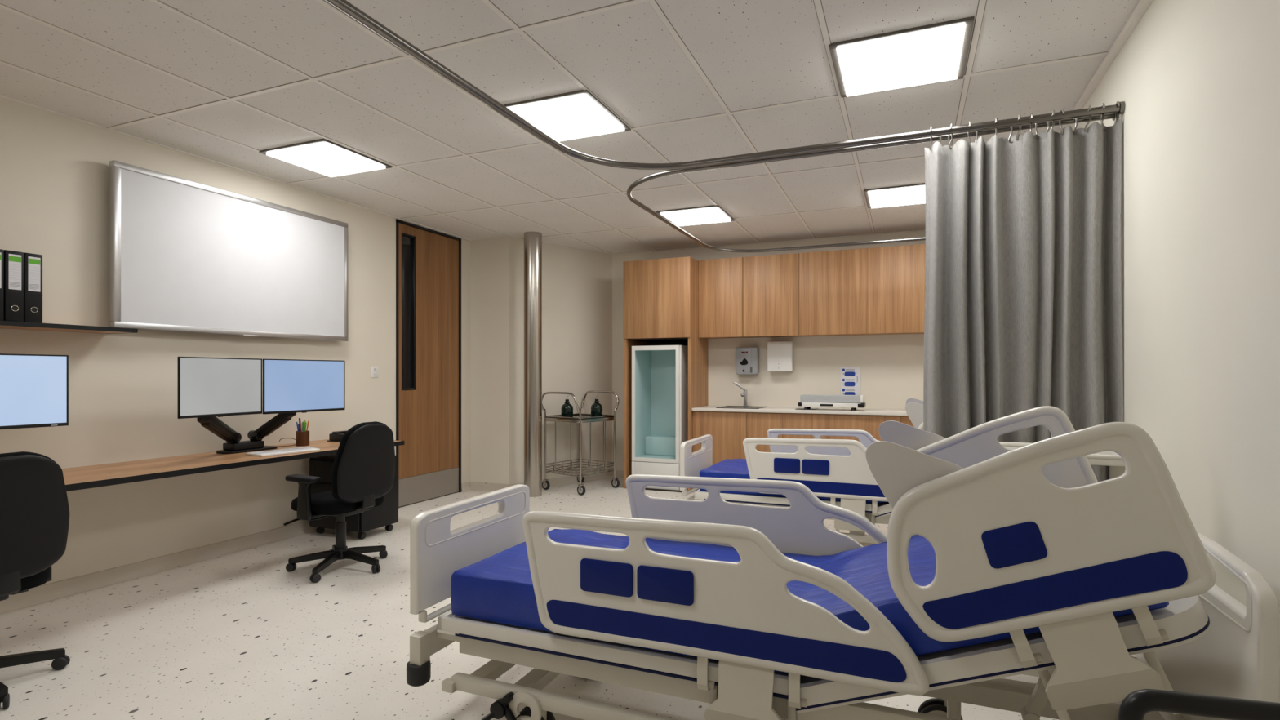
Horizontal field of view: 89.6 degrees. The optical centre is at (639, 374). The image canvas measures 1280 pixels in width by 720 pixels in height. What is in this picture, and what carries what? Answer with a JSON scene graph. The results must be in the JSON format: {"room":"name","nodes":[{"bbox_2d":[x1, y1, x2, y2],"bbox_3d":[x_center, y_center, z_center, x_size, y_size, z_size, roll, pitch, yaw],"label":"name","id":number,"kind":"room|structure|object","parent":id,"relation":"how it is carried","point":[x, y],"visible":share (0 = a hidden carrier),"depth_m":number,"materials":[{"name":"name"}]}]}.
{"room":"hospital room","nodes":[
{"label":"hospital room","id":0,"kind":"room"},
{"bbox_2d":[0,97,470,585],"bbox_3d":[-3.407,-0.110,3.475,0.120,2.720,7.800,0,0,23],"label":"wall","id":1,"kind":"structure","parent":0,"point":[54,168],"depth_m":4.01,"materials":[{"name":"paint"}]},
{"bbox_2d":[0,320,137,333],"bbox_3d":[-3.456,-0.256,2.808,0.300,0.024,2.131,0,0,23],"label":"wall shelf","id":2,"kind":"object","parent":1,"relation":"attached to","point":[3,324],"visible":1,"depth_m":3.47,"materials":[{"name":"brown wood"}]},
{"bbox_2d":[0,248,4,320],"bbox_3d":[-3.275,-0.444,3.201,0.278,0.350,0.072,0,0,23],"label":"binder","id":3,"kind":"object","parent":2,"relation":"on","point":[2,291],"visible":1,"depth_m":3.18,"materials":[{"name":"plastic"}]},
{"bbox_2d":[3,249,23,321],"bbox_3d":[-3.247,-0.444,3.274,0.274,0.350,0.072,0,0,23],"label":"binder","id":4,"kind":"object","parent":2,"relation":"on","point":[13,261],"visible":0.99,"depth_m":3.22,"materials":[{"name":"plastic"}]},
{"bbox_2d":[23,253,42,323],"bbox_3d":[-3.217,-0.444,3.345,0.274,0.350,0.072,0,0,23],"label":"binder","id":5,"kind":"object","parent":2,"relation":"on","point":[33,263],"visible":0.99,"depth_m":3.29,"materials":[{"name":"plastic"}]},
{"bbox_2d":[0,520,317,613],"bbox_3d":[-3.529,1.206,2.973,0.040,0.087,6.580,0,0,23],"label":"baseboard","id":6,"kind":"structure","parent":1,"relation":"attached to","point":[68,587],"depth_m":4.03,"materials":[{"name":"plastic"}]},
{"bbox_2d":[108,160,347,341],"bbox_3d":[-2.812,-0.771,4.613,0.102,0.991,1.720,0,0,23],"label":"whiteboard","id":7,"kind":"object","parent":1,"relation":"attached to","point":[185,255],"visible":1,"depth_m":4.37,"materials":[{"name":"metal"}]},
{"bbox_2d":[62,439,404,491],"bbox_3d":[-3.104,0.565,3.170,0.671,0.070,4.670,0,0,23],"label":"desk","id":8,"kind":"object","parent":1,"relation":"attached to","point":[75,478],"visible":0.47,"depth_m":3.77,"materials":[{"name":"brown wood"}]},
{"bbox_2d":[0,353,68,429],"bbox_3d":[-3.024,0.080,2.989,0.045,0.359,0.596,0,0,25],"label":"monitor","id":9,"kind":"object","parent":8,"relation":"on","point":[34,388],"visible":1,"depth_m":3.12,"materials":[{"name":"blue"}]},
{"bbox_2d":[196,412,296,453],"bbox_3d":[-2.686,0.304,4.312,0.428,0.449,0.700,0,0,23],"label":"monitor stand","id":10,"kind":"object","parent":8,"relation":"on","point":[214,424],"visible":0.7,"depth_m":4.42,"materials":[{"name":"black plastic"}]},
{"bbox_2d":[177,356,262,418],"bbox_3d":[-2.577,0.075,3.966,0.045,0.362,0.525,0,0,21],"label":"monitor","id":11,"kind":"object","parent":10,"relation":"attached to","point":[207,387],"visible":1,"depth_m":3.93,"materials":[{"name":"black"}]},
{"bbox_2d":[262,359,345,414],"bbox_3d":[-2.333,0.077,4.489,0.045,0.367,0.601,0,0,29],"label":"monitor","id":12,"kind":"object","parent":10,"relation":"attached to","point":[289,385],"visible":1,"depth_m":4.45,"materials":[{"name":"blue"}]},
{"bbox_2d":[245,446,319,456],"bbox_3d":[-2.426,0.522,4.427,0.230,0.014,0.454,0,0,31],"label":"keyboard","id":13,"kind":"object","parent":8,"relation":"on","point":[304,449],"visible":1,"depth_m":4.37,"materials":[{"name":"white paint"}]},
{"bbox_2d":[279,437,297,446],"bbox_3d":[-2.609,0.494,4.742,0.110,0.070,0.147,0,0,23],"label":"cable","id":14,"kind":"object","parent":8,"relation":"on","point":[284,437],"visible":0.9,"depth_m":4.76,"materials":[{"name":"black plastic"}]},
{"bbox_2d":[295,430,309,445],"bbox_3d":[-2.534,0.474,4.844,0.092,0.109,0.092,0,0,23],"label":"pen cup","id":15,"kind":"object","parent":8,"relation":"on","point":[302,437],"visible":0.98,"depth_m":4.81,"materials":[{"name":"brown wood"}]},
{"bbox_2d":[298,417,301,431],"bbox_3d":[-2.541,0.420,4.828,0.012,0.203,0.028,0,0,23],"label":"pen","id":16,"kind":"object","parent":15,"relation":"in","point":[300,422],"visible":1,"depth_m":4.82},
{"bbox_2d":[327,430,347,441],"bbox_3d":[-2.351,0.490,5.180,0.240,0.077,0.180,0,0,23],"label":"desk phone","id":17,"kind":"object","parent":8,"relation":"on","point":[336,436],"visible":0.46,"depth_m":5.13,"materials":[{"name":"black plastic"}]},
{"bbox_2d":[284,518,300,525],"bbox_3d":[-2.647,1.130,5.055,0.033,0.039,0.305,0,0,27],"label":"power cord","id":18,"kind":"object","parent":1,"relation":"attached to","point":[296,519],"visible":0.44,"depth_m":4.96,"materials":[{"name":"black plastic"}]},
{"bbox_2d":[370,366,377,377],"bbox_3d":[-2.378,-0.027,5.781,0.008,0.100,0.084,0,0,23],"label":"light switch","id":19,"kind":"object","parent":1,"relation":"attached to","point":[374,370],"visible":1,"depth_m":5.77,"materials":[{"name":"white plastic"}]},
{"bbox_2d":[395,219,461,506],"bbox_3d":[-2.122,-0.102,6.471,0.072,2.705,0.940,0,0,23],"label":"door","id":20,"kind":"structure","parent":1,"relation":"in","point":[428,261],"depth_m":6.43,"materials":[{"name":"brown wood"}]},
{"bbox_2d":[524,231,542,497],"bbox_3d":[-1.112,-0.110,6.701,0.186,2.720,0.186,0,0,23],"label":"steel column","id":21,"kind":"structure","parent":0,"point":[532,240],"depth_m":6.62,"materials":[{"name":"silver metal"}]},
{"bbox_2d":[470,236,612,484],"bbox_3d":[-1.103,-0.110,7.526,1.223,2.720,1.450,0,0,23],"label":"wall","id":22,"kind":"structure","parent":0,"point":[577,283],"depth_m":7.16,"materials":[{"name":"paint"}]},
{"bbox_2d":[461,481,509,492],"bbox_3d":[-1.654,1.206,6.883,0.500,0.087,0.160,0,0,23],"label":"baseboard","id":23,"kind":"object","parent":22,"relation":"attached to","point":[468,486],"visible":0.86,"depth_m":6.96,"materials":[{"name":"plastic"}]},
{"bbox_2d":[509,470,613,488],"bbox_3d":[-0.852,1.206,7.358,1.469,0.087,0.040,0,0,-44],"label":"baseboard","id":24,"kind":"structure","parent":22,"relation":"attached to","point":[566,480],"depth_m":7.44,"materials":[{"name":"plastic"}]},
{"bbox_2d":[0,477,1120,719],"bbox_3d":[-0.723,1.300,3.144,5.690,0.100,9.250,0,0,23],"label":"floor","id":25,"kind":"structure","parent":0,"point":[240,635],"depth_m":2.99,"materials":[{"name":"plastic"}]},
{"bbox_2d":[0,451,70,708],"bbox_3d":[-2.635,0.772,2.514,0.596,0.952,0.618,0,0,17],"label":"office chair","id":26,"kind":"object","parent":25,"relation":"on","point":[34,508],"visible":1,"depth_m":2.51,"materials":[{"name":"black fabric"}]},
{"bbox_2d":[285,421,395,582],"bbox_3d":[-1.919,0.772,4.174,0.599,0.952,0.621,0,0,28],"label":"office chair","id":27,"kind":"object","parent":25,"relation":"on","point":[363,468],"visible":1,"depth_m":4.02,"materials":[{"name":"black fabric"}]},
{"bbox_2d":[309,453,398,538],"bbox_3d":[-2.275,0.950,5.129,0.540,0.599,0.396,0,0,23],"label":"pedestal","id":28,"kind":"object","parent":25,"relation":"on","point":[386,514],"visible":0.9,"depth_m":5.00,"materials":[{"name":"black plastic"}]},
{"bbox_2d":[542,390,619,495],"bbox_3d":[-0.649,0.714,7.095,0.628,1.072,0.709,0,0,38],"label":"trolley","id":29,"kind":"object","parent":25,"relation":"on","point":[580,418],"visible":0.98,"depth_m":7.02,"materials":[{"name":"silver metal"}]},
{"bbox_2d":[560,395,573,416],"bbox_3d":[-0.796,0.339,7.046,0.132,0.226,0.132,0,0,23],"label":"bottle","id":30,"kind":"object","parent":29,"relation":"on","point":[566,410],"visible":0.98,"depth_m":7.00,"materials":[{"name":"green glass"}]},
{"bbox_2d":[546,458,613,476],"bbox_3d":[-0.658,1.018,7.102,0.533,0.094,0.565,0,0,38],"label":"wire basket","id":31,"kind":"object","parent":29,"relation":"on","point":[580,467],"depth_m":7.05,"materials":[{"name":"silver metal"}]},
{"bbox_2d":[546,413,613,419],"bbox_3d":[-0.658,0.459,7.102,0.524,0.012,0.556,0,0,38],"label":"shelf","id":32,"kind":"object","parent":29,"relation":"attached to","point":[575,416],"depth_m":7.00,"materials":[{"name":"silver metal"}]},
{"bbox_2d":[591,395,602,416],"bbox_3d":[-0.482,0.339,7.175,0.132,0.226,0.132,0,0,23],"label":"bottle","id":33,"kind":"object","parent":29,"relation":"on","point":[596,408],"visible":1,"depth_m":7.13,"materials":[{"name":"green glass"}]},
{"bbox_2d":[623,256,707,492],"bbox_3d":[0.299,0.000,7.256,0.770,2.500,0.668,0,0,23],"label":"tall cabinet","id":34,"kind":"object","parent":25,"relation":"on","point":[661,295],"depth_m":7.06,"materials":[{"name":"brown wood"}]},
{"bbox_2d":[693,410,746,491],"bbox_3d":[0.941,0.816,7.032,0.580,0.868,0.589,0,0,23],"label":"base cabinet","id":35,"kind":"object","parent":25,"relation":"on","point":[728,429],"visible":0.44,"depth_m":6.74,"materials":[{"name":"brown wood"}]},
{"bbox_2d":[691,405,907,415],"bbox_3d":[2.048,0.366,6.556,2.991,0.032,0.619,0,0,23],"label":"countertop","id":36,"kind":"structure","parent":35,"relation":"on","point":[706,408],"depth_m":6.49,"materials":[{"name":"white stone"}]},
{"bbox_2d":[733,382,747,406],"bbox_3d":[1.106,0.211,7.108,0.171,0.266,0.056,0,0,0],"label":"tap","id":37,"kind":"object","parent":36,"relation":"on","point":[744,394],"visible":1,"depth_m":7.09,"materials":[{"name":"metal"}]},
{"bbox_2d":[715,405,766,408],"bbox_3d":[1.096,0.347,6.947,0.450,0.006,0.430,0,0,23],"label":"sink","id":38,"kind":"object","parent":36,"relation":"in","point":[724,406],"visible":1,"depth_m":6.95,"materials":[{"name":"silver metal"}]},
{"bbox_2d":[795,394,865,410],"bbox_3d":[1.915,0.274,6.500,0.665,0.152,0.285,0,0,23],"label":"scale","id":39,"kind":"object","parent":36,"relation":"on","point":[807,401],"visible":1,"depth_m":6.38,"materials":[{"name":"white paint"}]},
{"bbox_2d":[746,412,782,452],"bbox_3d":[1.381,0.816,6.849,0.368,0.868,0.589,0,0,23],"label":"base cabinet","id":40,"kind":"object","parent":25,"relation":"on","point":[758,424],"visible":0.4,"depth_m":6.59,"materials":[{"name":"brown wood"}]},
{"bbox_2d":[782,413,812,439],"bbox_3d":[1.685,0.816,6.723,0.288,0.868,0.589,0,0,23],"label":"base cabinet","id":41,"kind":"object","parent":25,"relation":"on","point":[790,420],"visible":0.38,"depth_m":6.45,"materials":[{"name":"brown wood"}]},
{"bbox_2d":[680,398,923,543],"bbox_3d":[1.492,0.678,4.536,2.321,1.145,0.868,0,0,23],"label":"hospital bed","id":42,"kind":"object","parent":25,"relation":"on","point":[837,472],"visible":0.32,"depth_m":4.29,"materials":[{"name":"white plastic"}]},
{"bbox_2d":[406,405,1279,719],"bbox_3d":[0.415,0.678,2.168,2.321,1.145,0.868,0,0,23],"label":"hospital bed","id":43,"kind":"object","parent":25,"relation":"on","point":[994,562],"visible":0.99,"depth_m":1.72,"materials":[{"name":"white plastic"}]},
{"bbox_2d":[812,413,884,441],"bbox_3d":[2.131,0.816,6.537,0.673,0.868,0.589,0,0,23],"label":"base cabinet","id":44,"kind":"object","parent":25,"relation":"on","point":[871,424],"visible":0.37,"depth_m":6.26,"materials":[{"name":"brown wood"}]},
{"bbox_2d":[884,415,900,422],"bbox_3d":[2.505,0.816,6.382,0.133,0.868,0.589,0,0,23],"label":"base cabinet","id":45,"kind":"object","parent":25,"relation":"on","point":[895,418],"visible":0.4,"depth_m":6.11,"materials":[{"name":"brown wood"}]},
{"bbox_2d":[998,441,1125,676],"bbox_3d":[1.647,0.776,2.710,0.720,0.948,0.390,0,0,23],"label":"table","id":46,"kind":"object","parent":25,"relation":"on","point":[1116,464],"visible":0.02,"depth_m":2.54,"materials":[{"name":"white plastic"}]},
{"bbox_2d":[1118,688,1279,719],"bbox_3d":[0.848,0.842,0.852,0.410,0.816,0.040,0,0,17],"label":"chair armrest","id":47,"kind":"object","parent":25,"relation":"on","point":[1138,703],"visible":1,"depth_m":0.87,"materials":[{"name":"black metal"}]},
{"bbox_2d":[0,0,1153,255],"bbox_3d":[-0.631,-1.505,3.105,5.490,0.130,9.250,0,0,23],"label":"ceiling","id":48,"kind":"structure","parent":0,"point":[224,82],"depth_m":3.31,"materials":[{"name":"tile"}]},
{"bbox_2d":[258,138,391,177],"bbox_3d":[-2.122,-1.461,4.383,0.575,0.026,0.575,0,0,23],"label":"recessed light","id":49,"kind":"object","parent":48,"relation":"in","point":[325,157],"visible":1,"depth_m":4.32,"materials":[{"name":"white plastic"}]},
{"bbox_2d":[493,89,631,143],"bbox_3d":[-0.428,-1.461,3.690,0.575,0.026,0.575,0,0,23],"label":"recessed light","id":50,"kind":"object","parent":48,"relation":"in","point":[577,114],"visible":0.73,"depth_m":3.61,"materials":[{"name":"white plastic"}]},
{"bbox_2d":[656,204,734,226],"bbox_3d":[0.519,-1.461,5.944,0.575,0.026,0.575,0,0,23],"label":"recessed light","id":51,"kind":"object","parent":48,"relation":"in","point":[706,214],"visible":0.88,"depth_m":5.87,"materials":[{"name":"white plastic"}]},
{"bbox_2d":[325,0,1124,169],"bbox_3d":[-0.468,-1.306,2.105,5.033,0.327,2.005,0,0,-37],"label":"rail","id":52,"kind":"object","parent":48,"relation":"attached to","point":[344,6],"visible":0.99,"depth_m":3.02,"materials":[{"name":"metal"}]},
{"bbox_2d":[929,126,932,150],"bbox_3d":[1.408,-1.147,3.120,0.012,0.108,0.064,0,0,23],"label":"curtain hook","id":53,"kind":"object","parent":52,"relation":"hanging from","point":[931,127],"visible":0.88,"depth_m":3.13,"materials":[{"name":"metal"}]},
{"bbox_2d":[948,123,953,147],"bbox_3d":[1.489,-1.147,3.087,0.018,0.108,0.064,0,0,23],"label":"curtain hook","id":54,"kind":"object","parent":52,"relation":"hanging from","point":[951,124],"visible":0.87,"depth_m":3.10,"materials":[{"name":"metal"}]},
{"bbox_2d":[967,120,971,145],"bbox_3d":[1.561,-1.147,3.057,0.012,0.108,0.064,0,0,23],"label":"curtain hook","id":55,"kind":"object","parent":52,"relation":"hanging from","point":[969,122],"visible":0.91,"depth_m":3.07,"materials":[{"name":"metal"}]},
{"bbox_2d":[995,117,997,135],"bbox_3d":[1.664,-1.147,3.014,0.016,0.108,0.064,0,0,23],"label":"curtain hook","id":56,"kind":"object","parent":52,"relation":"hanging from","point":[996,118],"visible":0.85,"depth_m":3.02,"materials":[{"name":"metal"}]},
{"bbox_2d":[1015,114,1021,139],"bbox_3d":[1.751,-1.147,2.978,0.024,0.108,0.064,0,0,23],"label":"curtain hook","id":57,"kind":"object","parent":52,"relation":"hanging from","point":[1020,130],"visible":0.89,"depth_m":2.99,"materials":[{"name":"metal"}]},
{"bbox_2d":[923,118,1124,481],"bbox_3d":[1.760,-0.116,3.009,0.801,2.012,0.132,0,0,23],"label":"curtain","id":58,"kind":"object","parent":52,"relation":"hanging from","point":[1024,311],"visible":0.64,"depth_m":2.99,"materials":[{"name":"grey fabric"}]},
{"bbox_2d":[1029,112,1033,133],"bbox_3d":[1.796,-1.147,2.959,0.012,0.108,0.064,0,0,23],"label":"curtain hook","id":59,"kind":"object","parent":52,"relation":"hanging from","point":[1032,113],"visible":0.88,"depth_m":2.97,"materials":[{"name":"metal"}]},
{"bbox_2d":[1049,109,1054,130],"bbox_3d":[1.873,-1.147,2.927,0.020,0.108,0.064,0,0,23],"label":"curtain hook","id":60,"kind":"object","parent":52,"relation":"hanging from","point":[1053,110],"visible":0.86,"depth_m":2.94,"materials":[{"name":"metal"}]},
{"bbox_2d":[1058,108,1064,133],"bbox_3d":[1.906,-1.147,2.913,0.016,0.108,0.064,0,0,23],"label":"curtain hook","id":61,"kind":"object","parent":52,"relation":"hanging from","point":[1062,110],"visible":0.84,"depth_m":2.92,"materials":[{"name":"metal"}]},
{"bbox_2d":[1084,104,1091,131],"bbox_3d":[2.001,-1.147,2.874,0.026,0.108,0.064,0,0,23],"label":"curtain hook","id":62,"kind":"object","parent":52,"relation":"hanging from","point":[1090,105],"visible":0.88,"depth_m":2.88,"materials":[{"name":"metal"}]},
{"bbox_2d":[1099,102,1105,124],"bbox_3d":[2.048,-1.147,2.854,0.018,0.108,0.064,0,0,23],"label":"curtain hook","id":63,"kind":"object","parent":52,"relation":"hanging from","point":[1103,104],"visible":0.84,"depth_m":2.87,"materials":[{"name":"metal"}]},
{"bbox_2d":[1114,101,1119,126],"bbox_3d":[2.096,-1.147,2.834,0.012,0.108,0.064,0,0,23],"label":"curtain hook","id":64,"kind":"object","parent":52,"relation":"hanging from","point":[1117,103],"visible":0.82,"depth_m":2.85,"materials":[{"name":"metal"}]},
{"bbox_2d":[863,182,925,208],"bbox_3d":[2.149,-1.461,5.266,0.575,0.026,0.575,0,0,23],"label":"recessed light","id":65,"kind":"object","parent":48,"relation":"in","point":[909,194],"visible":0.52,"depth_m":5.23,"materials":[{"name":"white plastic"}]},
{"bbox_2d":[828,16,973,97],"bbox_3d":[1.214,-1.461,3.018,0.575,0.026,0.575,0,0,23],"label":"recessed light","id":66,"kind":"object","parent":48,"relation":"in","point":[938,52],"visible":1,"depth_m":2.94,"materials":[{"name":"white plastic"}]},
{"bbox_2d":[612,231,925,471],"bbox_3d":[1.550,-0.110,7.153,4.570,2.720,0.100,0,0,23],"label":"wall","id":67,"kind":"structure","parent":0,"point":[891,366],"depth_m":7.03,"materials":[{"name":"paint"}]},
{"bbox_2d":[612,470,623,478],"bbox_3d":[-0.143,1.206,7.781,0.440,0.087,0.040,0,0,23],"label":"baseboard","id":68,"kind":"structure","parent":67,"relation":"attached to","point":[619,473],"depth_m":7.84,"materials":[{"name":"plastic"}]},
{"bbox_2d":[698,257,750,338],"bbox_3d":[0.939,-0.834,7.147,0.492,0.848,0.379,0,0,23],"label":"upper cabinet","id":69,"kind":"object","parent":67,"relation":"attached to","point":[720,280],"visible":0.98,"depth_m":6.97,"materials":[{"name":"brown wood"}]},
{"bbox_2d":[735,346,759,374],"bbox_3d":[1.195,-0.157,7.185,0.249,0.307,0.112,0,0,23],"label":"soap dispenser","id":70,"kind":"object","parent":67,"relation":"attached to","point":[747,358],"visible":1,"depth_m":7.13,"materials":[{"name":"silver metal"}]},
{"bbox_2d":[742,253,803,337],"bbox_3d":[1.440,-0.834,6.939,0.588,0.848,0.379,0,0,23],"label":"upper cabinet","id":71,"kind":"object","parent":67,"relation":"attached to","point":[771,283],"visible":0.98,"depth_m":6.76,"materials":[{"name":"brown wood"}]},
{"bbox_2d":[767,341,793,371],"bbox_3d":[1.534,-0.202,7.039,0.263,0.323,0.120,0,0,23],"label":"dispenser","id":72,"kind":"object","parent":67,"relation":"attached to","point":[780,353],"visible":1,"depth_m":6.98,"materials":[{"name":"white paint"}]},
{"bbox_2d":[840,366,860,395],"bbox_3d":[2.223,0.090,6.813,0.203,0.350,0.008,0,0,23],"label":"chart","id":73,"kind":"object","parent":67,"relation":"attached to","point":[850,376],"visible":0.85,"depth_m":6.81,"materials":[{"name":"paper"}]},
{"bbox_2d":[799,244,925,336],"bbox_3d":[2.594,-0.834,6.459,1.908,0.848,0.379,0,0,23],"label":"upper cabinet","id":74,"kind":"object","parent":67,"relation":"attached to","point":[874,291],"visible":0.56,"depth_m":6.41,"materials":[{"name":"brown wood"}]},
{"bbox_2d":[900,415,913,426],"bbox_3d":[3.001,0.776,6.176,0.936,0.788,0.589,0,0,23],"label":"base cabinet","id":75,"kind":"object","parent":67,"relation":"attached to","point":[905,420],"visible":0.11,"depth_m":6.07,"materials":[{"name":"brown wood"}]},
{"bbox_2d":[1071,0,1279,607],"bbox_3d":[1.857,-0.110,2.071,0.100,2.720,9.250,0,0,23],"label":"wall","id":76,"kind":"structure","parent":0,"point":[1197,82],"depth_m":2.02,"materials":[{"name":"paint"}]},
{"bbox_2d":[626,113,1119,252],"bbox_3d":[1.443,-1.170,4.571,2.584,0.048,2.598,0,0,23],"label":"rail","id":77,"kind":"object","parent":76,"relation":"attached to","point":[1110,116],"visible":0.83,"depth_m":3.54,"materials":[{"name":"metal"}]},
{"bbox_2d":[947,134,951,149],"bbox_3d":[1.512,-1.146,3.151,0.016,0.108,0.080,0,0,23],"label":"curtain hook","id":78,"kind":"object","parent":77,"relation":"hanging from","point":[948,135],"visible":0.45,"depth_m":3.14,"materials":[{"name":"metal"}]},
{"bbox_2d":[975,130,977,141],"bbox_3d":[1.619,-1.146,3.107,0.012,0.108,0.080,0,0,23],"label":"curtain hook","id":79,"kind":"object","parent":77,"relation":"hanging from","point":[976,131],"visible":0.47,"depth_m":3.09,"materials":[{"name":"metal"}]},
{"bbox_2d":[1008,126,1013,142],"bbox_3d":[1.751,-1.146,3.052,0.018,0.108,0.080,0,0,23],"label":"curtain hook","id":80,"kind":"object","parent":77,"relation":"hanging from","point":[1011,127],"visible":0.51,"depth_m":3.04,"materials":[{"name":"metal"}]},
{"bbox_2d":[1035,123,1039,138],"bbox_3d":[1.850,-1.146,3.011,0.014,0.108,0.080,0,0,23],"label":"curtain hook","id":81,"kind":"object","parent":77,"relation":"hanging from","point":[1036,124],"visible":0.52,"depth_m":3.00,"materials":[{"name":"metal"}]},
{"bbox_2d":[1045,121,1049,132],"bbox_3d":[1.887,-1.146,2.995,0.022,0.108,0.080,0,0,23],"label":"curtain hook","id":82,"kind":"object","parent":77,"relation":"hanging from","point":[1048,122],"visible":0.43,"depth_m":2.98,"materials":[{"name":"metal"}]},
{"bbox_2d":[1073,117,1077,134],"bbox_3d":[1.990,-1.146,2.952,0.016,0.108,0.080,0,0,23],"label":"curtain hook","id":83,"kind":"object","parent":77,"relation":"hanging from","point":[1076,119],"visible":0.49,"depth_m":2.94,"materials":[{"name":"metal"}]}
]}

